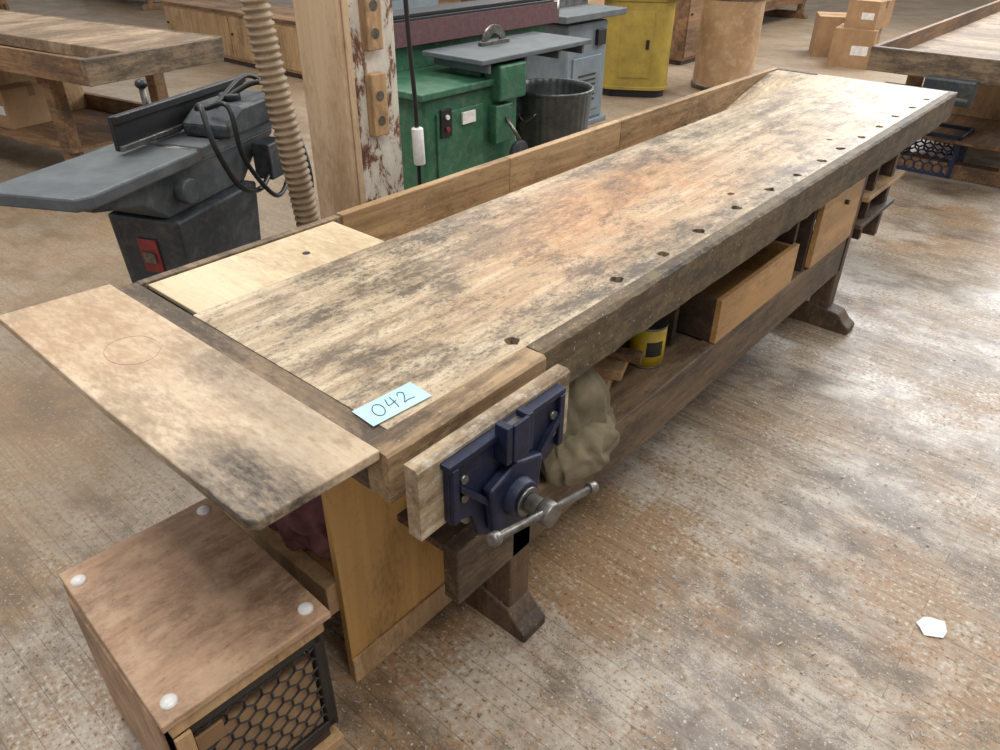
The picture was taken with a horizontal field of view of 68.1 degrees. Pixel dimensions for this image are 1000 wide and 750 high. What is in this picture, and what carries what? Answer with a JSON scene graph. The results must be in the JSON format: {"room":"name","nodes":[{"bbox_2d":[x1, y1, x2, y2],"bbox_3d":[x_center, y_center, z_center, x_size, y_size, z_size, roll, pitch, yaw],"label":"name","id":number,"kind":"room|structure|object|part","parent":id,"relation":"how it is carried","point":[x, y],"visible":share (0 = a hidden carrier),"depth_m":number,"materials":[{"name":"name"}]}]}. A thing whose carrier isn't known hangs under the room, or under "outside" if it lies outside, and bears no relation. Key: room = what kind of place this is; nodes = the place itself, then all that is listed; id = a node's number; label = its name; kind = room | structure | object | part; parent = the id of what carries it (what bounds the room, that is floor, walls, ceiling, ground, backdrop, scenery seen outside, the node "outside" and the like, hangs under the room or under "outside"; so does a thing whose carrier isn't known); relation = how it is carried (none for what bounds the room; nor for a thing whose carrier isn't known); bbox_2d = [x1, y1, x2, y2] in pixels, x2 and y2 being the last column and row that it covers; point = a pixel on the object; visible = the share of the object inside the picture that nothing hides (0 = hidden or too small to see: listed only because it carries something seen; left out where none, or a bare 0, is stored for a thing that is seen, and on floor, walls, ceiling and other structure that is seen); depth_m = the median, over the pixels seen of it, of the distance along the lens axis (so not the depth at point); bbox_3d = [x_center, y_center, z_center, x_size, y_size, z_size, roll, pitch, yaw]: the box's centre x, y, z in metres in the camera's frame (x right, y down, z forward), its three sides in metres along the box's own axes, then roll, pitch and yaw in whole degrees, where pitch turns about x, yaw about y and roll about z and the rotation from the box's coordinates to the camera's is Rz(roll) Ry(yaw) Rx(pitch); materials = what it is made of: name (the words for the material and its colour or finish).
{"room":"woodworking shop","nodes":[
{"label":"woodworking shop","id":0,"kind":"room"},
{"bbox_2d":[340,0,403,204],"bbox_3d":[-0.485,-1.425,2.233,0.205,3.200,0.220,25,40,33],"label":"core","id":1,"kind":"object","parent":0,"point":[381,155],"depth_m":2.49,"materials":[{"name":"paint"}]},
{"bbox_2d":[293,0,359,218],"bbox_3d":[-0.572,-1.380,2.162,0.215,3.200,0.020,25,40,33],"label":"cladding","id":2,"kind":"object","parent":1,"relation":"attached to","point":[319,29],"visible":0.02,"depth_m":2.45,"materials":[{"name":"brown wood"}]},
{"bbox_3d":[-0.477,-1.352,2.119,0.014,3.200,0.025,25,40,33],"label":"corner strip","id":3,"kind":"part","parent":1,"relation":"part of","materials":[{"name":"brown wood"}]},
{"bbox_2d":[358,0,383,50],"bbox_3d":[-0.410,-1.117,2.347,0.034,0.160,0.065,25,40,33],"label":"wooden block","id":4,"kind":"object","parent":1,"relation":"attached to","point":[369,20],"visible":1,"depth_m":2.34,"materials":[{"name":"brown wood"}]},
{"bbox_2d":[369,0,376,10],"bbox_3d":[-0.396,-1.154,2.311,0.002,0.032,0.032,25,40,33],"label":"bolt","id":5,"kind":"object","parent":4,"relation":"attached to","point":[373,4],"depth_m":2.31,"materials":[{"name":"grey metal"}]},
{"bbox_2d":[372,28,378,38],"bbox_3d":[-0.396,-1.086,2.354,0.002,0.032,0.032,25,40,33],"label":"bolt","id":6,"kind":"object","parent":4,"relation":"attached to","point":[375,32],"depth_m":2.35,"materials":[{"name":"grey metal"}]},
{"bbox_2d":[364,71,389,136],"bbox_3d":[-0.411,-0.907,2.482,0.034,0.200,0.065,25,40,33],"label":"wooden block","id":7,"kind":"object","parent":1,"relation":"attached to","point":[375,82],"visible":1,"depth_m":2.46,"materials":[{"name":"brown wood"}]},
{"bbox_2d":[377,91,383,100],"bbox_3d":[-0.398,-0.926,2.457,0.002,0.032,0.032,25,40,33],"label":"bolt","id":8,"kind":"object","parent":7,"relation":"attached to","point":[380,95],"depth_m":2.46,"materials":[{"name":"grey metal"}]},
{"bbox_2d":[379,116,385,125],"bbox_3d":[-0.398,-0.859,2.500,0.002,0.032,0.032,25,40,33],"label":"bolt","id":9,"kind":"object","parent":7,"relation":"attached to","point":[382,120],"depth_m":2.50,"materials":[{"name":"grey metal"}]},
{"bbox_2d":[403,0,425,184],"bbox_3d":[-0.291,-1.197,2.417,0.050,2.580,0.092,10,34,14],"label":"power cable","id":10,"kind":"object","parent":1,"relation":"attached to","point":[417,132],"visible":0.74,"depth_m":2.60,"materials":[{"name":"black plastic"}]},
{"bbox_2d":[0,0,999,749],"bbox_3d":[-0.247,-5.530,11.595,31.000,0.001,29.000,25,40,33],"label":"floor","id":11,"kind":"structure","parent":0,"point":[75,485],"depth_m":2.25,"materials":[{"name":"brown wood"}]},
{"bbox_2d":[0,0,9,9],"bbox_3d":[-8.073,-5.479,10.617,3.850,0.860,1.029,25,40,33],"label":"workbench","id":12,"kind":"object","parent":11,"relation":"on","point":[3,3],"visible":0.17,"depth_m":10.17,"materials":[{"name":"brown wood"}]},
{"bbox_2d":[0,9,224,160],"bbox_3d":[-3.846,-2.179,5.530,4.250,0.860,1.029,18,37,25],"label":"workbench","id":13,"kind":"object","parent":11,"relation":"on","point":[41,49],"visible":0.67,"depth_m":4.67,"materials":[{"name":"brown wood"}]},
{"bbox_2d":[0,80,51,129],"bbox_3d":[-3.362,-1.924,5.212,0.302,0.256,0.401,18,37,25],"label":"cardboard box","id":14,"kind":"object","parent":13,"relation":"on","point":[23,103],"visible":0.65,"depth_m":5.09,"materials":[{"name":"brown cardboard"}]},
{"bbox_3d":[-2.570,-1.984,4.762,0.070,0.060,0.900,18,37,25],"label":"cross rail","id":15,"kind":"part","parent":13,"relation":"part of","materials":[{"name":"brown wood"}]},
{"bbox_2d":[0,45,85,85],"bbox_3d":[-4.045,-2.327,5.091,4.185,0.140,1.009,25,40,33],"label":"tray","id":16,"kind":"object","parent":13,"relation":"on","point":[19,59],"depth_m":4.29,"materials":[{"name":"brown wood"}]},
{"bbox_2d":[0,107,117,153],"bbox_3d":[-3.831,-2.016,5.610,3.100,0.020,0.770,18,37,25],"label":"shelf","id":17,"kind":"object","parent":13,"relation":"attached to","point":[91,123],"depth_m":5.02,"materials":[{"name":"brown wood"}]},
{"bbox_3d":[-2.748,-1.581,4.668,0.090,0.640,0.090,18,37,25],"label":"leg","id":18,"kind":"part","parent":13,"relation":"part of","materials":[{"name":"brown wood"}]},
{"bbox_3d":[-2.380,-1.913,5.190,0.090,0.640,0.090,18,37,25],"label":"leg","id":19,"kind":"part","parent":13,"relation":"part of","materials":[{"name":"brown wood"}]},
{"bbox_2d":[140,0,163,10],"bbox_3d":[-6.676,-7.174,13.276,3.850,0.860,1.029,25,40,33],"label":"workbench","id":20,"kind":"object","parent":11,"relation":"on","point":[149,5],"visible":0.53,"depth_m":12.52,"materials":[{"name":"brown wood"}]},
{"bbox_2d":[0,73,313,315],"bbox_3d":[-1.195,-0.555,2.850,0.569,1.058,1.220,10,34,15],"label":"jointer","id":21,"kind":"object","parent":11,"relation":"on","point":[171,180],"visible":0.72,"depth_m":2.66,"materials":[{"name":"metal"}]},
{"bbox_3d":[-1.302,-1.056,2.683,0.044,0.036,0.044,10,34,15],"label":"lock knob","id":22,"kind":"part","parent":21,"relation":"part of","materials":[{"name":"black plastic"}]},
{"bbox_3d":[-1.266,-0.428,2.687,0.050,0.040,0.016,10,34,15],"label":"badge plate","id":23,"kind":"part","parent":21,"relation":"part of","materials":[{"name":"metal"}]},
{"bbox_3d":[-1.032,-1.064,2.825,0.080,0.025,0.080,10,34,15],"label":"guard knob","id":24,"kind":"part","parent":21,"relation":"part of","materials":[{"name":"black plastic"}]},
{"bbox_2d":[59,498,344,749],"bbox_3d":[-0.622,0.618,1.594,0.480,0.450,0.340,28,41,35],"label":"wooden box","id":25,"kind":"object","parent":11,"relation":"on","point":[197,636],"visible":1,"depth_m":1.45,"materials":[{"name":"brown wood"}]},
{"bbox_3d":[-0.372,0.637,1.554,0.022,0.303,0.022,28,41,35],"label":"corner post","id":26,"kind":"part","parent":25,"relation":"part of","materials":[{"name":"plastic"}]},
{"bbox_3d":[-0.624,0.794,1.707,0.456,0.030,0.314,28,41,35],"label":"board","id":27,"kind":"part","parent":25,"relation":"part of","materials":[{"name":"brown wood"}]},
{"bbox_2d":[160,0,302,78],"bbox_3d":[-2.830,-3.913,8.523,2.840,0.560,0.655,25,40,33],"label":"base cabinet","id":28,"kind":"object","parent":11,"relation":"on","point":[223,18],"visible":0.48,"depth_m":8.34,"materials":[{"name":"brown wood"}]},
{"bbox_3d":[-3.557,-4.050,8.708,1.370,0.420,0.014,25,40,33],"label":"door panel","id":29,"kind":"part","parent":28,"relation":"part of","materials":[{"name":"brown wood"}]},
{"bbox_3d":[-2.496,-3.550,7.943,1.370,0.420,0.014,25,40,33],"label":"door panel","id":30,"kind":"part","parent":28,"relation":"part of","materials":[{"name":"brown wood"}]},
{"bbox_2d":[239,0,320,226],"bbox_3d":[-0.809,-1.270,2.524,0.261,2.585,0.132,-10,34,-17],"label":"hose","id":31,"kind":"object","parent":11,"relation":"on","point":[258,16],"visible":0.64,"depth_m":2.67,"materials":[{"name":"beige plastic"}]},
{"bbox_2d":[392,0,437,9],"bbox_3d":[-1.167,-3.596,7.820,0.555,0.810,1.040,25,40,33],"label":"storage cabinet","id":32,"kind":"object","parent":11,"relation":"on","point":[396,4],"visible":0.03,"depth_m":7.60,"materials":[{"name":"grey metal"}]},
{"bbox_3d":[-1.141,-3.414,7.518,0.014,0.670,0.470,25,40,33],"label":"door panel","id":33,"kind":"part","parent":32,"relation":"part of","materials":[{"name":"grey metal"}]},
{"bbox_3d":[-0.814,-3.617,7.838,0.014,0.670,0.470,25,40,33],"label":"door panel","id":34,"kind":"part","parent":32,"relation":"part of","materials":[{"name":"grey metal"}]},
{"bbox_2d":[438,0,460,4],"bbox_3d":[-1.334,-5.675,11.011,1.029,0.860,3.850,25,40,33],"label":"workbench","id":35,"kind":"object","parent":11,"relation":"on","point":[440,2],"visible":0.02,"depth_m":11.07,"materials":[{"name":"brown wood"}]},
{"bbox_2d":[0,67,957,682],"bbox_3d":[0.575,-0.360,2.747,1.010,0.867,3.862,25,40,33],"label":"workbench","id":36,"kind":"object","parent":11,"relation":"on","point":[699,211],"visible":0.97,"depth_m":1.79,"materials":[{"name":"brown wood"}]},
{"bbox_3d":[-0.544,0.421,1.790,0.459,0.090,0.040,25,40,33],"label":"cabinet sill","id":37,"kind":"part","parent":36,"relation":"part of","materials":[{"name":"brown wood"}]},
{"bbox_2d":[268,495,331,560],"bbox_3d":[-0.417,0.320,1.788,0.378,0.103,0.255,25,40,33],"label":"rag","id":38,"kind":"object","parent":36,"relation":"on","point":[304,528],"visible":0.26,"depth_m":1.71,"materials":[{"name":"red fabric"}]},
{"bbox_2d":[352,382,431,426],"bbox_3d":[-0.189,0.049,1.303,0.065,0.002,0.133,27,41,35],"label":"paper label","id":39,"kind":"object","parent":36,"relation":"on","point":[408,395],"visible":1,"depth_m":1.30,"materials":[{"name":"white paper"}]},
{"bbox_2d":[136,67,815,314],"bbox_3d":[0.411,-0.823,2.821,0.268,0.164,3.546,25,40,33],"label":"tray","id":40,"kind":"object","parent":36,"relation":"on","point":[212,285],"depth_m":2.27,"materials":[{"name":"brown wood"}]},
{"bbox_2d":[404,364,598,546],"bbox_3d":[-0.098,0.126,1.403,0.508,0.268,0.398,25,40,33],"label":"bench vise","id":41,"kind":"object","parent":36,"relation":"attached to","point":[485,473],"visible":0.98,"depth_m":1.26,"materials":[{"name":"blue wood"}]},
{"bbox_3d":[-0.202,0.178,1.401,0.390,0.028,0.028,25,40,33],"label":"guide rod","id":42,"kind":"part","parent":41,"relation":"part of","materials":[{"name":"metal"}]},
{"bbox_3d":[-0.009,0.260,1.175,0.024,0.026,0.023,25,40,33],"label":"handle knob","id":43,"kind":"part","parent":41,"relation":"part of","materials":[{"name":"metal"}]},
{"bbox_3d":[0.010,0.187,1.338,0.014,0.235,0.300,25,40,33],"label":"plate","id":44,"kind":"part","parent":41,"relation":"part of","materials":[{"name":"blue metal"}]},
{"bbox_3d":[0.172,0.213,1.395,0.024,0.027,0.025,25,40,33],"label":"handle knob","id":45,"kind":"part","parent":41,"relation":"part of","materials":[{"name":"metal"}]},
{"bbox_3d":[0.021,0.284,1.756,0.085,0.664,0.075,25,40,33],"label":"leg","id":46,"kind":"part","parent":36,"relation":"part of","materials":[{"name":"brown wood"}]},
{"bbox_2d":[193,74,946,429],"bbox_3d":[0.735,-0.709,2.563,0.615,0.065,3.545,25,40,33],"label":"countertop","id":47,"kind":"structure","parent":36,"relation":"on","point":[433,307],"depth_m":1.86,"materials":[{"name":"brown wood"}]},
{"bbox_2d":[540,367,619,487],"bbox_3d":[0.175,0.097,1.851,0.254,0.340,0.338,25,40,33],"label":"sack","id":48,"kind":"object","parent":36,"relation":"on","point":[590,436],"visible":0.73,"depth_m":1.76,"materials":[{"name":"fabric"}]},
{"bbox_2d":[397,232,812,550],"bbox_3d":[0.399,-0.217,2.557,0.654,0.020,2.370,25,40,33],"label":"shelf","id":49,"kind":"object","parent":36,"relation":"attached to","point":[634,381],"depth_m":2.16,"materials":[{"name":"brown wood"}]},
{"bbox_2d":[592,347,643,388],"bbox_3d":[0.297,-0.017,2.139,0.200,0.090,0.180,12,34,17],"label":"wood offcuts","id":50,"kind":"object","parent":36,"relation":"on","point":[612,367],"visible":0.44,"depth_m":2.12,"materials":[{"name":"brown wood"}]},
{"bbox_2d":[627,316,668,368],"bbox_3d":[0.444,-0.105,2.238,0.116,0.135,0.116,25,40,33],"label":"can","id":51,"kind":"object","parent":36,"relation":"on","point":[652,340],"visible":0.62,"depth_m":2.19,"materials":[{"name":"metal"}]},
{"bbox_3d":[0.488,-0.254,2.451,0.479,0.143,0.020,25,40,33],"label":"drawer","id":52,"kind":"part","parent":36,"relation":"part of","materials":[{"name":"brown wood"}]},
{"bbox_3d":[0.683,-0.321,2.678,0.479,0.013,0.580,25,40,33],"label":"drawer","id":53,"kind":"part","parent":36,"relation":"part of","materials":[{"name":"brown wood"}]},
{"bbox_3d":[0.867,-0.286,2.497,0.020,0.153,0.600,25,40,33],"label":"drawer","id":54,"kind":"part","parent":36,"relation":"part of","materials":[{"name":"brown wood"}]},
{"bbox_3d":[0.867,-0.489,2.822,0.479,0.143,0.020,25,40,33],"label":"drawer","id":55,"kind":"part","parent":36,"relation":"part of","materials":[{"name":"brown wood"}]},
{"bbox_3d":[1.310,-0.614,2.880,0.022,0.280,0.435,25,40,33],"label":"cupboard door","id":56,"kind":"part","parent":36,"relation":"part of","materials":[{"name":"brown wood"}]},
{"bbox_3d":[1.448,-0.601,3.155,0.085,0.664,0.075,25,40,33],"label":"leg","id":57,"kind":"part","parent":36,"relation":"part of","materials":[{"name":"brown wood"}]},
{"bbox_2d":[816,197,894,229],"bbox_3d":[1.483,-0.809,3.428,0.520,0.020,0.460,25,40,33],"label":"shelf","id":58,"kind":"object","parent":36,"relation":"attached to","point":[878,205],"depth_m":3.29,"materials":[{"name":"brown wood"}]},
{"bbox_3d":[1.567,-0.778,3.182,0.060,0.395,0.030,25,40,33],"label":"rack post","id":59,"kind":"part","parent":36,"relation":"part of","materials":[{"name":"brown wood"}]},
{"bbox_3d":[1.740,-0.860,3.368,0.060,0.455,0.040,25,40,33],"label":"rack post","id":60,"kind":"part","parent":36,"relation":"part of","materials":[{"name":"brown wood"}]},
{"bbox_2d":[862,169,904,202],"bbox_3d":[1.496,-0.918,3.376,0.520,0.020,0.500,25,40,33],"label":"shelf","id":61,"kind":"object","parent":36,"relation":"attached to","point":[885,179],"depth_m":3.24,"materials":[{"name":"brown wood"}]},
{"bbox_2d":[392,0,591,189],"bbox_3d":[-0.020,-1.579,4.423,0.808,1.100,1.755,25,40,33],"label":"machine","id":62,"kind":"object","parent":11,"relation":"on","point":[470,57],"visible":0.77,"depth_m":4.00,"materials":[{"name":"green metal"}]},
{"bbox_2d":[439,108,451,137],"bbox_3d":[-0.276,-1.287,3.779,0.012,0.140,0.080,25,40,33],"label":"switch plate","id":63,"kind":"object","parent":62,"relation":"attached to","point":[445,114],"depth_m":3.77,"materials":[{"name":"black plastic"}]},
{"bbox_3d":[-0.209,-1.190,3.953,0.012,0.450,0.350,25,40,33],"label":"door","id":64,"kind":"part","parent":62,"relation":"part of","materials":[{"name":"green metal"}]},
{"bbox_3d":[-0.326,-1.599,3.992,0.560,0.035,0.820,25,40,33],"label":"plate","id":65,"kind":"part","parent":62,"relation":"part of","materials":[{"name":"green metal"}]},
{"bbox_3d":[-0.165,-1.356,3.888,0.012,0.060,0.100,25,40,33],"label":"name plate","id":66,"kind":"part","parent":62,"relation":"part of","materials":[{"name":"white plastic"}]},
{"bbox_3d":[-0.117,-1.701,4.042,0.190,0.084,0.200,25,40,33],"label":"table post","id":67,"kind":"part","parent":62,"relation":"part of","materials":[{"name":"metal"}]},
{"bbox_3d":[0.068,-1.355,4.057,0.117,0.133,0.020,17,36,24],"label":"lever","id":68,"kind":"part","parent":62,"relation":"part of","materials":[{"name":"metal"}]},
{"bbox_3d":[-0.014,-1.585,4.433,0.220,0.220,0.220,25,40,33],"label":"motor","id":69,"kind":"part","parent":62,"relation":"part of","materials":[{"name":"black metal"}]},
{"bbox_2d":[516,78,594,148],"bbox_3d":[0.321,-1.482,4.672,0.500,0.653,0.500,-5,33,-9],"label":"trash can","id":70,"kind":"object","parent":11,"relation":"on","point":[553,108],"visible":0.55,"depth_m":4.43,"materials":[{"name":"metal"}]},
{"bbox_3d":[0.156,-1.538,4.407,0.141,0.062,0.043,25,40,33],"label":"handle","id":71,"kind":"part","parent":70,"relation":"part of","materials":[{"name":"metal"}]},
{"bbox_2d":[526,0,626,124],"bbox_3d":[0.493,-2.644,6.182,0.720,1.000,0.840,25,40,33],"label":"machine","id":72,"kind":"object","parent":11,"relation":"on","point":[577,18],"visible":0.44,"depth_m":5.97,"materials":[{"name":"metal"}]},
{"bbox_3d":[0.709,-2.403,6.115,0.012,0.430,0.400,25,40,33],"label":"door","id":73,"kind":"part","parent":72,"relation":"part of","materials":[{"name":"grey metal"}]},
{"bbox_2d":[595,28,606,45],"bbox_3d":[0.822,-2.755,6.026,0.030,0.120,0.120,25,40,33],"label":"switch","id":74,"kind":"object","parent":72,"relation":"attached to","point":[600,33],"depth_m":6.01,"materials":[{"name":"black plastic"}]},
{"bbox_2d":[588,0,604,4],"bbox_3d":[1.192,-4.690,9.565,0.560,0.800,0.560,25,40,33],"label":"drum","id":75,"kind":"object","parent":11,"relation":"on","point":[600,2],"visible":0.02,"depth_m":9.26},
{"bbox_2d":[602,0,677,97],"bbox_3d":[1.326,-3.307,7.179,0.840,1.050,0.680,5,33,7],"label":"base cabinet","id":76,"kind":"object","parent":11,"relation":"on","point":[638,41],"visible":0.83,"depth_m":6.98,"materials":[{"name":"yellow metal"}]},
{"bbox_3d":[1.280,-3.099,6.956,0.300,0.580,0.006,5,33,7],"label":"door","id":77,"kind":"part","parent":76,"relation":"part of","materials":[{"name":"yellow metal"}]},
{"bbox_2d":[669,0,702,64],"bbox_3d":[2.411,-4.411,9.044,0.655,0.910,1.640,25,40,33],"label":"storage cabinet","id":78,"kind":"object","parent":11,"relation":"on","point":[687,18],"visible":0.29,"depth_m":8.49,"materials":[{"name":"brown wood"}]},
{"bbox_3d":[2.291,-4.096,8.534,0.014,0.770,0.503,25,40,33],"label":"door panel","id":79,"kind":"part","parent":78,"relation":"part of","materials":[{"name":"brown wood"}]},
{"bbox_2d":[434,230,999,745],"bbox_3d":[1.256,0.231,2.632,2.398,0.003,4.368,25,40,33],"label":"wood shavings","id":80,"kind":"object","parent":11,"relation":"on","point":[723,588],"visible":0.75,"depth_m":2.19},
{"bbox_2d":[691,0,766,90],"bbox_3d":[2.287,-3.344,7.425,0.616,0.862,0.616,25,40,33],"label":"drum","id":81,"kind":"object","parent":11,"relation":"on","point":[730,30],"visible":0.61,"depth_m":7.21,"materials":[{"name":"cardboard"}]},
{"bbox_2d":[764,0,807,18],"bbox_3d":[3.939,-5.970,11.539,1.029,0.860,3.650,25,40,33],"label":"workbench","id":82,"kind":"object","parent":11,"relation":"on","point":[772,7],"visible":0.21,"depth_m":12.16,"materials":[{"name":"brown wood"}]},
{"bbox_3d":[4.958,-6.262,12.064,0.090,0.640,0.090,25,40,33],"label":"leg","id":83,"kind":"part","parent":82,"relation":"part of","materials":[{"name":"brown wood"}]},
{"bbox_2d":[809,11,846,57],"bbox_3d":[4.153,-4.241,9.221,0.452,0.456,0.501,9,34,13],"label":"cardboard box","id":84,"kind":"object","parent":11,"relation":"on","point":[825,23],"visible":0.45,"depth_m":9.06,"materials":[{"name":"brown cardboard"}]},
{"bbox_2d":[826,23,882,69],"bbox_3d":[4.147,-3.849,8.656,0.452,0.406,0.501,18,37,25],"label":"cardboard box","id":85,"kind":"object","parent":11,"relation":"on","point":[850,47],"visible":0.74,"depth_m":8.47,"materials":[{"name":"brown cardboard"}]},
{"bbox_2d":[844,0,894,29],"bbox_3d":[4.231,-4.143,8.474,0.401,0.286,0.352,-27,42,-36],"label":"cardboard box","id":86,"kind":"object","parent":85,"relation":"on","point":[861,14],"visible":1,"depth_m":8.35,"materials":[{"name":"brown cardboard"}]},
{"bbox_2d":[916,617,946,637],"bbox_3d":[1.141,0.662,1.953,0.074,0.008,0.067,8,33,12],"label":"paper scrap","id":87,"kind":"object","parent":11,"relation":"on","point":[929,626],"visible":1,"depth_m":1.95,"materials":[{"name":"white paper"}]},
{"bbox_2d":[866,0,999,187],"bbox_3d":[3.872,-2.247,5.737,1.029,0.860,4.080,25,40,33],"label":"workbench","id":88,"kind":"object","parent":11,"relation":"on","point":[960,53],"visible":0.62,"depth_m":4.98,"materials":[{"name":"brown wood"}]},
{"bbox_3d":[2.854,-1.871,5.193,0.090,0.640,0.090,25,40,33],"label":"leg","id":89,"kind":"part","parent":88,"relation":"part of","materials":[{"name":"brown wood"}]},
{"bbox_2d":[910,12,999,50],"bbox_3d":[3.710,-2.693,5.838,0.255,0.020,3.800,25,40,33],"label":"workbench top","id":90,"kind":"object","parent":88,"relation":"on","point":[945,35],"depth_m":5.81,"materials":[{"name":"beige wood"}]},
{"bbox_2d":[921,114,999,151],"bbox_3d":[3.922,-2.135,5.897,0.770,0.020,2.700,25,40,33],"label":"shelf","id":91,"kind":"object","parent":88,"relation":"attached to","point":[986,134],"depth_m":5.21,"materials":[{"name":"brown wood"}]},
{"bbox_2d":[896,123,974,178],"bbox_3d":[3.084,-1.618,5.283,0.392,0.292,0.342,25,40,33],"label":"crate","id":92,"kind":"object","parent":11,"relation":"on","point":[959,152],"visible":0.42,"depth_m":5.19,"materials":[{"name":"blue plastic"}]},
{"bbox_3d":[3.119,-1.492,5.087,0.022,0.280,0.022,25,40,33],"label":"corner post","id":93,"kind":"part","parent":92,"relation":"part of","materials":[{"name":"blue plastic"}]}
]}

